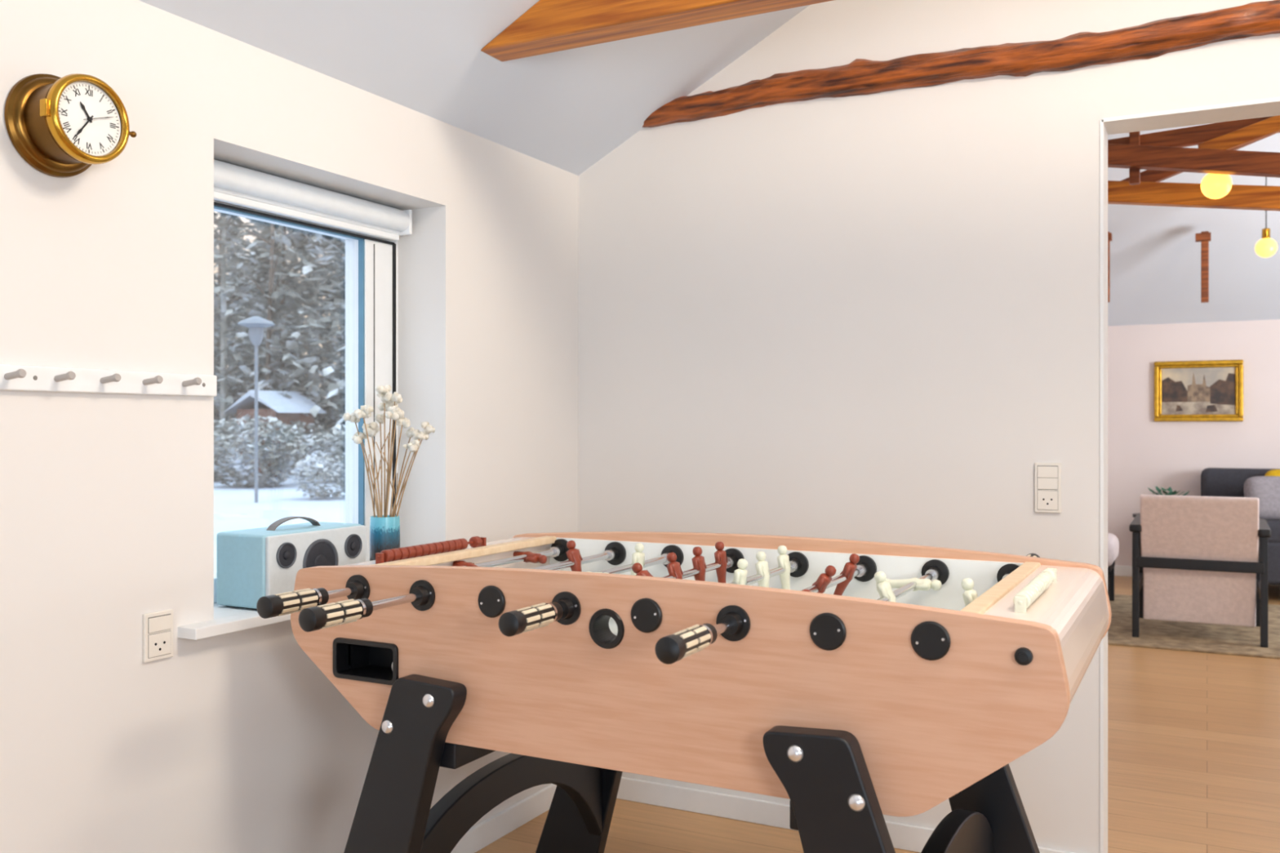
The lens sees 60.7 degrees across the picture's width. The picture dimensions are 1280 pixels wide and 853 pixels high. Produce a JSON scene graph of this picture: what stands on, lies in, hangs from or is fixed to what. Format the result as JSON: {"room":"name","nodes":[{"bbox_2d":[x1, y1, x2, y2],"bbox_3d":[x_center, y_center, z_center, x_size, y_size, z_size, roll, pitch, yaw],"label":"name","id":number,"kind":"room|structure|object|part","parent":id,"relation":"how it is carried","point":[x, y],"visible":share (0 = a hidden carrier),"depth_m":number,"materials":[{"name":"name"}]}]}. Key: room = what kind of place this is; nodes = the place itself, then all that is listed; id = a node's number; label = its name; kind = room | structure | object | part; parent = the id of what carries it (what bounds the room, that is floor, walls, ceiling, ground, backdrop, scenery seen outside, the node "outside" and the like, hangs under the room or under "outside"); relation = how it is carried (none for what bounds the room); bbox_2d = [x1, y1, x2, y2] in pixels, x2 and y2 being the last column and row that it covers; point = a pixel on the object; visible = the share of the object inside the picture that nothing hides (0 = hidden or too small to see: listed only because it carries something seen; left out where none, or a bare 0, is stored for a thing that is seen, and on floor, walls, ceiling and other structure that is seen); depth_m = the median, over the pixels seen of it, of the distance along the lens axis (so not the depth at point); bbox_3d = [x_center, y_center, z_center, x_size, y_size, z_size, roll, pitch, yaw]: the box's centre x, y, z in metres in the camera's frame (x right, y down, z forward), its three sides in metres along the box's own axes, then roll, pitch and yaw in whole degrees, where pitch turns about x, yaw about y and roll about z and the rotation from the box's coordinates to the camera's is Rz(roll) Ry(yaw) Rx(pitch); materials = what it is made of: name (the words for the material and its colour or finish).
{"room":"game room","nodes":[
{"label":"game room","id":0,"kind":"room"},
{"bbox_2d":[0,0,577,852],"bbox_3d":[-1.621,0.177,1.001,0.300,1.926,5.886,0,0,27],"label":"wall","id":1,"kind":"structure","parent":0,"point":[235,742],"depth_m":2.12,"materials":[{"name":"paint"}]},
{"bbox_2d":[4,73,136,177],"bbox_3d":[-0.954,-0.512,1.844,0.108,0.172,0.176,0,0,27],"label":"wall clock","id":2,"kind":"object","parent":1,"relation":"attached to","point":[67,125],"visible":1,"depth_m":1.81,"materials":[{"name":"gold metal"}]},
{"bbox_3d":[-0.880,-0.507,1.899,0.011,0.011,0.011,0,0,27],"label":"latch knob","id":3,"kind":"part","parent":2,"relation":"part of","materials":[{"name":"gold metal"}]},
{"bbox_2d":[0,364,217,396],"bbox_3d":[-1.037,-0.080,1.739,0.057,0.042,0.933,0,0,27],"label":"peg rail","id":4,"kind":"object","parent":1,"relation":"attached to","point":[12,377],"visible":1,"depth_m":1.93,"materials":[{"name":"white wood"}]},
{"bbox_2d":[142,608,173,662],"bbox_3d":[-0.902,0.392,2.050,0.010,0.090,0.063,0,0,27],"label":"wall outlet","id":5,"kind":"object","parent":1,"relation":"attached to","point":[157,626],"visible":1,"depth_m":2.04,"materials":[{"name":"plastic"}]},
{"bbox_2d":[147,630,170,658],"bbox_3d":[-0.900,0.408,2.049,0.001,0.044,0.050,0,0,27],"label":"socket","id":6,"kind":"object","parent":5,"relation":"attached to","point":[158,641],"depth_m":2.05,"materials":[{"name":"plastic"}]},
{"bbox_2d":[177,603,290,639],"bbox_3d":[-0.734,0.394,2.527,0.230,0.022,0.908,0,0,27],"label":"window sill","id":7,"kind":"structure","parent":1,"relation":"attached to","point":[227,620],"depth_m":2.17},
{"bbox_2d":[216,516,365,608],"bbox_3d":[-0.762,0.291,2.417,0.160,0.184,0.300,0,0,27],"label":"speaker","id":8,"kind":"object","parent":7,"relation":"on","point":[252,564],"visible":0.84,"depth_m":2.31},
{"bbox_2d":[342,385,435,560],"bbox_3d":[-0.610,0.141,2.643,0.221,0.484,0.110,0,0,14],"label":"flower vase","id":9,"kind":"object","parent":7,"relation":"on","point":[384,530],"visible":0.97,"depth_m":2.63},
{"bbox_2d":[213,205,364,525],"bbox_3d":[-0.841,-0.077,2.544,0.016,0.810,0.567,0,0,27],"label":"bead","id":10,"kind":"object","parent":1,"relation":"attached to","point":[361,241],"visible":0.64,"depth_m":2.79},
{"bbox_2d":[213,201,395,515],"bbox_3d":[-0.813,-0.051,2.565,0.007,0.867,0.730,0,0,27],"label":"gasket","id":11,"kind":"object","parent":1,"relation":"attached to","point":[217,204],"visible":0.55,"depth_m":2.82,"materials":[{"name":"rubber"}]},
{"bbox_2d":[213,200,398,603],"bbox_3d":[-0.843,-0.095,2.589,0.070,0.955,0.745,0,0,27],"label":"frame","id":12,"kind":"object","parent":1,"relation":"attached to","point":[383,251],"visible":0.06,"depth_m":2.81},
{"bbox_2d":[213,159,412,240],"bbox_3d":[-0.786,-0.527,2.548,0.063,0.083,0.722,0,0,27],"label":"roller blind","id":13,"kind":"object","parent":1,"relation":"attached to","point":[233,184],"visible":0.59,"depth_m":2.54,"materials":[{"name":"fabric"}]},
{"bbox_3d":[-0.800,-0.494,2.555,0.021,0.016,0.705,0,0,27],"label":"rail","id":14,"kind":"part","parent":13,"relation":"part of","materials":[{"name":"white metal"}]},
{"bbox_2d":[450,783,556,852],"bbox_3d":[-1.466,1.107,0.960,0.013,0.066,5.556,0,0,27],"label":"baseboard","id":15,"kind":"structure","parent":1,"relation":"attached to","point":[488,831],"depth_m":3.05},
{"bbox_2d":[138,0,809,175],"bbox_3d":[0.949,-1.533,-0.331,6.110,1.822,5.886,0,0,27],"label":"ceiling","id":16,"kind":"structure","parent":0,"point":[566,110],"depth_m":2.75,"materials":[{"name":"paint"}]},
{"bbox_2d":[480,0,834,62],"bbox_3d":[1.655,-0.978,1.605,4.539,0.164,0.099,0,0,27],"label":"tie beam","id":17,"kind":"structure","parent":16,"relation":"attached to","point":[548,26],"depth_m":2.47,"materials":[{"name":"brown wood"}]},
{"bbox_2d":[475,575,1279,852],"bbox_3d":[2.894,1.200,2.161,7.250,0.120,12.100,0,0,27],"label":"floor","id":18,"kind":"structure","parent":0,"point":[1193,738],"depth_m":3.57,"materials":[{"name":"brown wood"}]},
{"bbox_2d":[256,531,1111,852],"bbox_3d":[0.118,0.692,2.109,1.402,0.896,1.310,0,0,27],"label":"foosball table","id":19,"kind":"object","parent":18,"relation":"on","point":[854,683],"visible":1,"depth_m":1.80,"materials":[{"name":"brown wood"}]},
{"bbox_2d":[332,637,398,684],"bbox_3d":[-0.487,0.432,2.057,0.153,0.075,0.096,0,0,27],"label":"ball return","id":20,"kind":"object","parent":19,"relation":"on","point":[355,660],"depth_m":2.05,"materials":[{"name":"black plastic"}]},
{"bbox_3d":[-0.477,0.792,1.981,0.374,0.696,0.042,0,0,27],"label":"leg","id":21,"kind":"part","parent":19,"relation":"part of","materials":[{"name":"black paint"}]},
{"bbox_2d":[375,536,486,564],"bbox_3d":[-0.438,0.263,2.333,0.025,0.030,0.360,0,0,27],"label":"counter","id":22,"kind":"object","parent":19,"relation":"on","point":[410,552],"depth_m":2.30,"materials":[{"name":"red plastic"}]},
{"bbox_3d":[-0.108,0.792,2.693,0.374,0.696,0.042,0,0,27],"label":"leg","id":23,"kind":"part","parent":19,"relation":"part of","materials":[{"name":"black paint"}]},
{"bbox_3d":[0.124,0.277,2.121,1.150,0.017,0.680,0,0,27],"label":"goal frame","id":24,"kind":"part","parent":19,"relation":"part of","materials":[{"name":"brown wood"}]},
{"bbox_3d":[0.292,0.402,2.445,1.402,0.315,0.030,0,0,27],"label":"panel","id":25,"kind":"part","parent":19,"relation":"part of","materials":[{"name":"brown wood"}]},
{"bbox_3d":[0.356,0.792,1.549,0.374,0.696,0.042,0,0,27],"label":"leg","id":26,"kind":"part","parent":19,"relation":"part of","materials":[{"name":"black paint"}]},
{"bbox_3d":[0.725,0.792,2.261,0.374,0.696,0.042,0,0,27],"label":"leg","id":27,"kind":"part","parent":19,"relation":"part of","materials":[{"name":"black paint"}]},
{"bbox_2d":[1013,568,1057,613],"bbox_3d":[0.648,0.263,1.782,0.025,0.030,0.380,0,0,27],"label":"counter","id":28,"kind":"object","parent":19,"relation":"on","point":[1022,600],"depth_m":1.70,"materials":[{"name":"white plastic"}]},
{"bbox_2d":[1107,594,1279,658],"bbox_3d":[3.623,1.134,6.119,3.600,0.012,1.800,0,0,27],"label":"rug","id":29,"kind":"object","parent":18,"relation":"on","point":[1243,641],"visible":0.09,"depth_m":5.90,"materials":[{"name":"beige carpet"}]},
{"bbox_2d":[1107,533,1119,600],"bbox_3d":[2.761,0.909,7.016,0.545,0.438,0.500,0,0,27],"label":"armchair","id":30,"kind":"object","parent":29,"relation":"on","point":[1113,541],"visible":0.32,"depth_m":6.86,"materials":[{"name":"fabric"}]},
{"bbox_3d":[2.871,1.009,6.734,0.035,0.238,0.035,0,0,27],"label":"leg","id":31,"kind":"part","parent":30,"relation":"part of","materials":[{"name":"black paint"}]},
{"bbox_3d":[2.763,0.882,7.015,0.490,0.035,0.440,0,0,27],"label":"frame","id":32,"kind":"part","parent":30,"relation":"part of","materials":[{"name":"black paint"}]},
{"bbox_3d":[3.055,1.009,7.089,0.035,0.238,0.035,0,0,27],"label":"leg","id":33,"kind":"part","parent":30,"relation":"part of","materials":[{"name":"black paint"}]},
{"bbox_2d":[1107,533,1119,566],"bbox_3d":[2.761,0.780,7.016,0.545,0.180,0.500,0,0,27],"label":"cushion","id":34,"kind":"object","parent":30,"relation":"on","point":[1113,541],"depth_m":6.74,"materials":[{"name":"fabric"}]},
{"bbox_2d":[1128,494,1271,647],"bbox_3d":[3.070,0.745,6.010,0.670,0.767,0.782,0,0,27],"label":"armchair","id":35,"kind":"object","parent":29,"relation":"on","point":[1196,559],"visible":1,"depth_m":5.73,"materials":[{"name":"fabric"}]},
{"bbox_3d":[2.811,0.543,6.162,0.070,0.040,0.750,0,0,27],"label":"armrest","id":36,"kind":"part","parent":35,"relation":"part of","materials":[{"name":"black paint"}]},
{"bbox_3d":[2.666,0.828,5.883,0.034,0.601,0.060,0,0,27],"label":"leg","id":37,"kind":"part","parent":35,"relation":"part of","materials":[{"name":"black paint"}]},
{"bbox_3d":[2.961,0.848,6.451,0.034,0.561,0.060,0,0,27],"label":"leg","id":38,"kind":"part","parent":35,"relation":"part of","materials":[{"name":"black paint"}]},
{"bbox_2d":[1140,494,1259,562],"bbox_3d":[2.931,0.559,5.741,0.550,0.396,0.176,0,0,27],"label":"cushion","id":39,"kind":"object","parent":35,"relation":"on","point":[1174,528],"depth_m":5.70,"materials":[{"name":"fabric"}]},
{"bbox_3d":[3.494,0.848,6.175,0.034,0.561,0.060,0,0,27],"label":"leg","id":40,"kind":"part","parent":35,"relation":"part of","materials":[{"name":"black paint"}]},
{"bbox_3d":[3.199,0.828,5.607,0.034,0.601,0.060,0,0,27],"label":"leg","id":41,"kind":"part","parent":35,"relation":"part of","materials":[{"name":"black paint"}]},
{"bbox_3d":[3.344,0.543,5.886,0.070,0.040,0.750,0,0,27],"label":"armrest","id":42,"kind":"part","parent":35,"relation":"part of","materials":[{"name":"black paint"}]},
{"bbox_2d":[1200,467,1279,585],"bbox_3d":[4.867,0.716,7.130,2.200,0.848,0.900,0,0,27],"label":"sofa","id":43,"kind":"object","parent":18,"relation":"on","point":[1264,484],"visible":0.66,"depth_m":7.28,"materials":[{"name":"fabric"}]},
{"bbox_2d":[1244,475,1279,519],"bbox_3d":[4.203,0.480,7.305,0.300,0.296,0.191,0,0,7],"label":"pillow","id":44,"kind":"object","parent":43,"relation":"on","point":[1266,488],"depth_m":7.24,"materials":[{"name":"grey fabric"}]},
{"bbox_2d":[1264,469,1279,476],"bbox_3d":[4.420,0.450,7.441,0.321,0.315,0.206,0,0,27],"label":"pillow","id":45,"kind":"object","parent":43,"relation":"on","point":[1275,472],"depth_m":7.47,"materials":[{"name":"yellow fabric"}]},
{"bbox_3d":[4.408,0.690,7.244,0.880,0.140,0.680,0,0,27],"label":"seat","id":46,"kind":"part","parent":43,"relation":"part of","materials":[{"name":"fabric"}]},
{"bbox_3d":[3.645,0.881,7.684,0.340,0.521,0.340,0,0,27],"label":"side table","id":47,"kind":"object","parent":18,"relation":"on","visible":0},
{"bbox_2d":[1147,485,1192,495],"bbox_3d":[3.722,0.520,7.664,0.330,0.200,0.328,0,0,27],"label":"potted plant","id":48,"kind":"object","parent":47,"relation":"on","point":[1170,493],"visible":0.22,"depth_m":7.69,"materials":[{"name":"green plant"}]},
{"bbox_2d":[577,0,1279,852],"bbox_3d":[2.278,-0.552,2.222,5.500,3.384,0.130,0,0,27],"label":"wall","id":49,"kind":"structure","parent":0,"point":[873,317],"depth_m":2.98,"materials":[{"name":"paint"}]},
{"bbox_2d":[616,776,1076,852],"bbox_3d":[0.483,1.107,3.072,1.504,0.066,0.013,0,0,27],"label":"baseboard","id":50,"kind":"structure","parent":49,"relation":"attached to","point":[903,836],"depth_m":3.18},
{"bbox_2d":[642,0,1279,127],"bbox_3d":[1.959,-0.954,2.319,4.426,0.112,0.107,0,0,27],"label":"log beam","id":51,"kind":"structure","parent":49,"relation":"attached to","point":[861,77],"depth_m":2.83,"materials":[{"name":"brown wood"}]},
{"bbox_2d":[1034,462,1061,513],"bbox_3d":[1.038,0.156,2.785,0.063,0.127,0.010,0,0,27],"label":"wall outlet","id":52,"kind":"object","parent":49,"relation":"attached to","point":[1047,476],"visible":1,"depth_m":2.78,"materials":[{"name":"plastic"}]},
{"bbox_2d":[1037,489,1057,510],"bbox_3d":[1.037,0.188,2.783,0.050,0.050,0.001,0,0,27],"label":"socket","id":53,"kind":"object","parent":52,"relation":"attached to","point":[1047,500],"depth_m":2.78,"materials":[{"name":"plastic"}]},
{"bbox_2d":[1100,97,1279,852],"bbox_3d":[1.840,0.185,2.449,1.487,1.909,0.136,0,0,27],"label":"trim","id":54,"kind":"structure","parent":49,"relation":"attached to","point":[1269,107],"depth_m":2.73,"materials":[{"name":"white wood"}]},
{"bbox_2d":[1107,319,1279,565],"bbox_3d":[5.632,0.175,7.443,7.250,1.930,0.200,0,0,27],"label":"wall","id":55,"kind":"structure","parent":0,"point":[1144,452],"depth_m":8.17,"materials":[{"name":"paint"}]},
{"bbox_2d":[1114,564,1279,585],"bbox_3d":[5.627,1.100,7.325,6.750,0.080,0.014,0,0,27],"label":"baseboard","id":56,"kind":"structure","parent":55,"relation":"attached to","point":[1119,571],"depth_m":8.33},
{"bbox_2d":[1154,360,1243,421],"bbox_3d":[4.126,-0.262,8.088,0.588,0.449,0.040,0,0,27],"label":"framed painting","id":57,"kind":"object","parent":55,"relation":"attached to","point":[1212,390],"visible":1,"depth_m":8.09,"materials":[{"name":"paint"}]},
{"bbox_2d":[1107,123,1279,326],"bbox_3d":[4.248,-1.574,4.773,7.250,1.820,6.214,0,0,27],"label":"ceiling","id":58,"kind":"structure","parent":0,"point":[1155,255],"depth_m":7.50,"materials":[{"name":"paint"}]},
{"bbox_2d":[1107,231,1111,302],"bbox_3d":[3.136,-1.074,7.385,0.090,0.474,0.060,0,0,27],"label":"post","id":59,"kind":"object","parent":58,"relation":"attached to","point":[1109,234],"visible":0.39,"depth_m":7.36,"materials":[{"name":"brown wood"}]},
{"bbox_3d":[3.145,-1.074,7.381,0.045,0.474,0.045,0,0,27],"label":"post","id":60,"kind":"part","parent":59,"relation":"part of","materials":[{"name":"brown wood"}]},
{"bbox_2d":[1107,115,1279,185],"bbox_3d":[2.259,-1.148,4.500,2.214,0.515,0.140,0,0,27],"label":"roof truss","id":61,"kind":"object","parent":58,"relation":"attached to","point":[1164,150],"visible":0.49,"depth_m":4.45,"materials":[{"name":"brown wood"}]},
{"bbox_3d":[2.080,-1.212,4.599,0.040,0.386,0.045,0,0,27],"label":"web post","id":62,"kind":"part","parent":61,"relation":"part of","materials":[{"name":"brown wood"}]},
{"bbox_2d":[1107,133,1279,211],"bbox_3d":[2.535,-1.253,5.129,2.129,0.736,0.110,0,0,27],"label":"ceiling beam","id":63,"kind":"structure","parent":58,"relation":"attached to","point":[1151,191],"depth_m":5.08,"materials":[{"name":"brown wood"}]},
{"bbox_2d":[1195,231,1210,302],"bbox_3d":[3.662,-1.036,7.113,0.090,0.458,0.060,0,0,27],"label":"post","id":64,"kind":"object","parent":58,"relation":"attached to","point":[1204,237],"visible":1,"depth_m":7.09,"materials":[{"name":"brown wood"}]},
{"bbox_3d":[3.671,-1.036,7.108,0.045,0.458,0.045,0,0,27],"label":"post","id":65,"kind":"part","parent":64,"relation":"part of","materials":[{"name":"brown wood"}]},
{"bbox_2d":[1200,122,1232,199],"bbox_3d":[2.371,-1.383,4.500,0.116,0.894,0.116,0,0,27],"label":"pendant bulb","id":66,"kind":"object","parent":58,"relation":"hanging from","point":[1213,186],"visible":0.62,"depth_m":4.46,"materials":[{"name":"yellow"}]},
{"bbox_3d":[2.371,-0.994,4.500,0.116,0.116,0.116,0,0,27],"label":"bulb","id":67,"kind":"part","parent":66,"relation":"part of","materials":[{"name":"yellow glass"}]},
{"bbox_2d":[1254,177,1277,257],"bbox_3d":[3.720,-1.316,6.500,0.116,0.623,0.116,0,0,27],"label":"pendant bulb","id":68,"kind":"object","parent":58,"relation":"hanging from","point":[1266,246],"visible":0.91,"depth_m":6.47,"materials":[{"name":"yellow glass"}]},
{"bbox_2d":[1262,227,1270,239],"bbox_3d":[3.720,-1.145,6.500,0.044,0.065,0.044,0,0,27],"label":"socket","id":69,"kind":"object","parent":68,"relation":"attached to","point":[1265,232],"depth_m":6.48,"materials":[{"name":"gold metal"}]},
{"bbox_3d":[3.720,-1.400,6.500,0.005,0.455,0.005,0,0,-40],"label":"cord","id":70,"kind":"part","parent":68,"relation":"part of","materials":[{"name":"black plastic"}]},
{"bbox_3d":[3.720,-1.062,6.500,0.116,0.116,0.116,0,0,27],"label":"bulb","id":71,"kind":"part","parent":68,"relation":"part of","materials":[{"name":"yellow glass"}]},
{"label":"outside","id":72,"kind":"structure","parent":0,"visible":0},
{"bbox_2d":[213,470,345,573],"bbox_3d":[-31.173,1.420,72.477,117.940,0.200,160.000,0,0,27],"label":"snowy ground","id":73,"kind":"structure","parent":72,"point":[235,508],"depth_m":18.05,"materials":[{"name":"white snow"}]},
{"bbox_2d":[237,315,275,502],"bbox_3d":[-6.664,-0.295,19.000,0.640,3.230,0.640,0,0,27],"label":"street lamp","id":74,"kind":"object","parent":73,"relation":"on","point":[255,324],"visible":1,"depth_m":18.97,"materials":[{"name":"grey metal"}]},
{"bbox_2d":[223,390,326,476],"bbox_3d":[-9.819,0.180,29.500,2.000,2.280,1.800,0,0,27],"label":"cabin","id":75,"kind":"object","parent":73,"relation":"on","point":[285,409],"visible":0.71,"depth_m":29.06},
{"bbox_2d":[213,211,345,499],"bbox_3d":[-13.212,-4.381,39.411,15.917,12.473,42.897,0,0,-18],"label":"woodland","id":76,"kind":"object","parent":73,"relation":"on","point":[282,366],"visible":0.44,"depth_m":30.55,"materials":[{"name":"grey plant"}]}
]}

